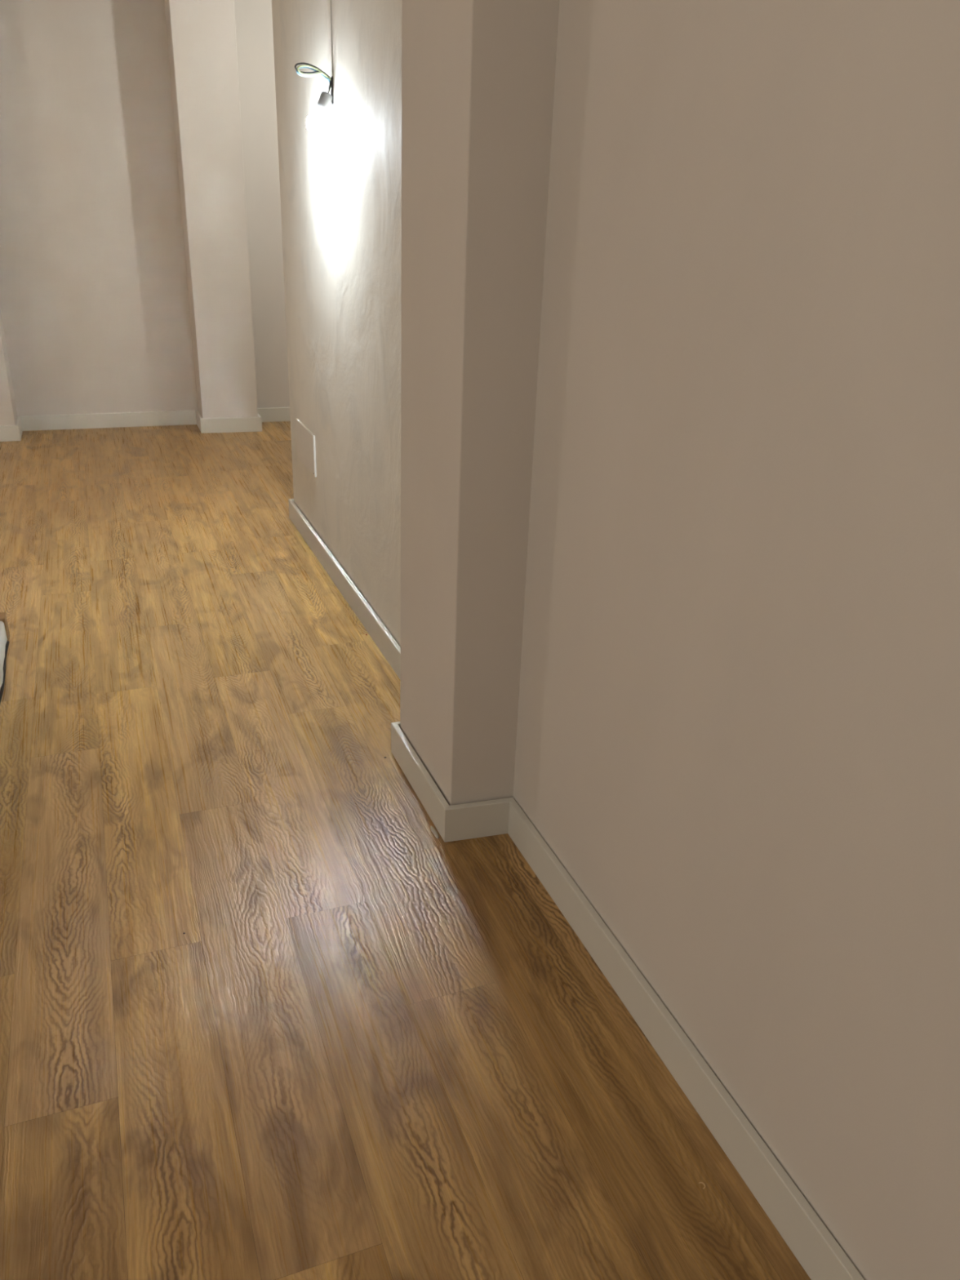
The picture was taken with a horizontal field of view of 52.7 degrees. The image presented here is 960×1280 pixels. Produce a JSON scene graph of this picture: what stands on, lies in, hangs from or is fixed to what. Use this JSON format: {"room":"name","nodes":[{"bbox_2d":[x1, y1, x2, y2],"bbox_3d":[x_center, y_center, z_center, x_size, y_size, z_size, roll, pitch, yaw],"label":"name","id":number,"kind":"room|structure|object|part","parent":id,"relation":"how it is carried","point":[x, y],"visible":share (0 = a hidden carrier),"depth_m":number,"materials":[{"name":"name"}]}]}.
{"room":"hallway","nodes":[
{"label":"hallway","id":0,"kind":"room"},
{"bbox_2d":[0,309,17,426],"bbox_3d":[-5.144,-2.365,5.192,4.492,2.740,0.501,-7,26,-20],"label":"wall","id":1,"kind":"structure","parent":0,"point":[8,414],"depth_m":6.19,"materials":[{"name":"beige paint"}]},
{"bbox_2d":[0,425,20,441],"bbox_3d":[-5.087,-1.078,5.506,4.512,0.099,0.018,-7,26,-20],"label":"baseboard","id":2,"kind":"structure","parent":1,"relation":"attached to","point":[7,433],"depth_m":6.25,"materials":[{"name":"white wood"}]},
{"bbox_2d":[15,416,22,439],"bbox_3d":[-3.044,-1.399,6.399,0.016,0.099,0.317,-7,26,-20],"label":"baseboard","id":3,"kind":"structure","parent":1,"relation":"attached to","point":[19,420],"depth_m":6.38,"materials":[{"name":"white wood"}]},
{"bbox_2d":[0,0,289,417],"bbox_3d":[-1.080,-2.928,6.799,4.700,2.740,0.250,-7,26,-20],"label":"wall","id":4,"kind":"structure","parent":0,"point":[95,303],"depth_m":6.24,"materials":[{"name":"beige paint"}]},
{"bbox_2d":[17,409,196,431],"bbox_3d":[-2.565,-1.523,6.717,1.153,0.099,0.016,-7,26,-19],"label":"baseboard","id":5,"kind":"structure","parent":4,"relation":"attached to","point":[117,420],"depth_m":6.71,"materials":[{"name":"white wood"}]},
{"bbox_2d":[195,410,201,432],"bbox_3d":[-1.963,-1.529,6.782,0.016,0.099,0.291,-7,26,-20],"label":"baseboard","id":6,"kind":"structure","parent":4,"relation":"attached to","point":[198,416],"depth_m":6.77,"materials":[{"name":"white wood"}]},
{"bbox_2d":[257,407,290,422],"bbox_3d":[-0.262,-1.798,7.529,2.939,0.099,0.016,-7,26,-19],"label":"baseboard","id":7,"kind":"structure","parent":4,"relation":"attached to","point":[269,414],"depth_m":7.08,"materials":[{"name":"white wood"}]},
{"bbox_2d":[164,0,257,417],"bbox_3d":[-1.751,-2.756,6.358,0.372,2.740,0.410,-7,26,-20],"label":"wall column","id":8,"kind":"structure","parent":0,"point":[202,43],"depth_m":6.15,"materials":[{"name":"beige paint"}]},
{"bbox_2d":[200,417,262,433],"bbox_3d":[-1.723,-1.491,6.719,0.412,0.099,0.017,-5,25,-16],"label":"baseboard","id":9,"kind":"structure","parent":8,"relation":"attached to","point":[233,424],"depth_m":6.71,"materials":[{"name":"white wood"}]},
{"bbox_2d":[0,421,810,1279],"bbox_3d":[-1.344,0.521,2.390,9.000,0.001,10.200,-7,26,-20],"label":"floor","id":10,"kind":"structure","parent":0,"point":[371,1045],"depth_m":2.07,"materials":[{"name":"brown wood"}]},
{"bbox_2d":[0,612,9,702],"bbox_3d":[-1.638,0.233,2.885,0.362,0.097,1.375,-7,26,-20],"label":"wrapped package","id":11,"kind":"object","parent":10,"relation":"on","point":[4,629],"visible":1,"depth_m":3.37,"materials":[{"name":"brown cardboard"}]},
{"bbox_2d":[400,0,559,805],"bbox_3d":[-0.020,-0.813,2.176,0.192,2.740,0.451,-7,26,-20],"label":"wall pillar","id":12,"kind":"structure","parent":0,"point":[478,76],"depth_m":2.12,"materials":[{"name":"beige paint"}]},
{"bbox_2d":[391,722,448,842],"bbox_3d":[-0.169,0.381,2.679,0.016,0.099,0.476,-7,26,-20],"label":"baseboard","id":13,"kind":"structure","parent":12,"relation":"attached to","point":[434,803],"depth_m":2.65,"materials":[{"name":"white wood"}]},
{"bbox_2d":[444,797,512,842],"bbox_3d":[-0.003,0.465,2.507,0.184,0.099,0.017,-5,25,-15],"label":"baseboard","id":14,"kind":"structure","parent":12,"relation":"attached to","point":[464,821],"depth_m":2.50,"materials":[{"name":"white wood"}]},
{"bbox_2d":[271,0,959,1279],"bbox_3d":[0.527,-0.367,1.231,0.152,2.740,7.595,-7,26,-20],"label":"wall","id":15,"kind":"structure","parent":0,"point":[738,727],"depth_m":1.49,"materials":[{"name":"beige paint"}]},
{"bbox_2d":[296,418,316,476],"bbox_3d":[-0.799,-0.888,4.459,0.014,0.185,0.378,-7,26,-20],"label":"junction box cover","id":16,"kind":"object","parent":15,"relation":"attached to","point":[306,448],"visible":1,"depth_m":4.43,"materials":[{"name":"paint"}]},
{"bbox_2d":[330,0,333,73],"bbox_3d":[-0.488,-2.300,3.139,0.003,0.805,0.003,-7,26,-20],"label":"cable","id":17,"kind":"object","parent":15,"relation":"attached to","point":[331,0],"visible":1,"depth_m":3.26,"materials":[{"name":"black plastic"}]},
{"bbox_2d":[294,62,333,137],"bbox_3d":[-0.565,-1.856,3.335,0.141,0.221,0.080,-7,26,-20],"label":"hanging light bulb","id":18,"kind":"object","parent":17,"relation":"hanging from","point":[317,123],"visible":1,"depth_m":3.33,"materials":[{"name":"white glass"}]},
{"bbox_3d":[-0.562,-1.792,3.366,0.080,0.078,0.080,-7,26,-20],"label":"bulb glass","id":19,"kind":"part","parent":18,"relation":"part of","materials":[{"name":"white glass"}]},
{"bbox_3d":[-0.550,-1.824,3.349,0.043,0.029,0.044,-7,26,-20],"label":"bulb","id":20,"kind":"part","parent":18,"relation":"part of","materials":[{"name":"white glass"}]},
{"bbox_2d":[315,91,332,113],"bbox_3d":[-0.537,-1.851,3.336,0.055,0.066,0.050,-7,26,-20],"label":"socket","id":21,"kind":"object","parent":18,"relation":"attached to","point":[323,104],"depth_m":3.32,"materials":[{"name":"white plastic"}]},
{"bbox_2d":[288,499,400,679],"bbox_3d":[-0.540,-0.207,3.958,0.016,0.099,2.380,-7,26,-20],"label":"baseboard","id":22,"kind":"structure","parent":15,"relation":"attached to","point":[380,635],"depth_m":3.90,"materials":[{"name":"white wood"}]},
{"bbox_2d":[507,797,864,1279],"bbox_3d":[0.925,1.388,0.529,0.016,0.099,4.740,-7,26,-20],"label":"baseboard","id":23,"kind":"structure","parent":15,"relation":"attached to","point":[820,1255],"depth_m":1.77,"materials":[{"name":"white wood"}]}
]}

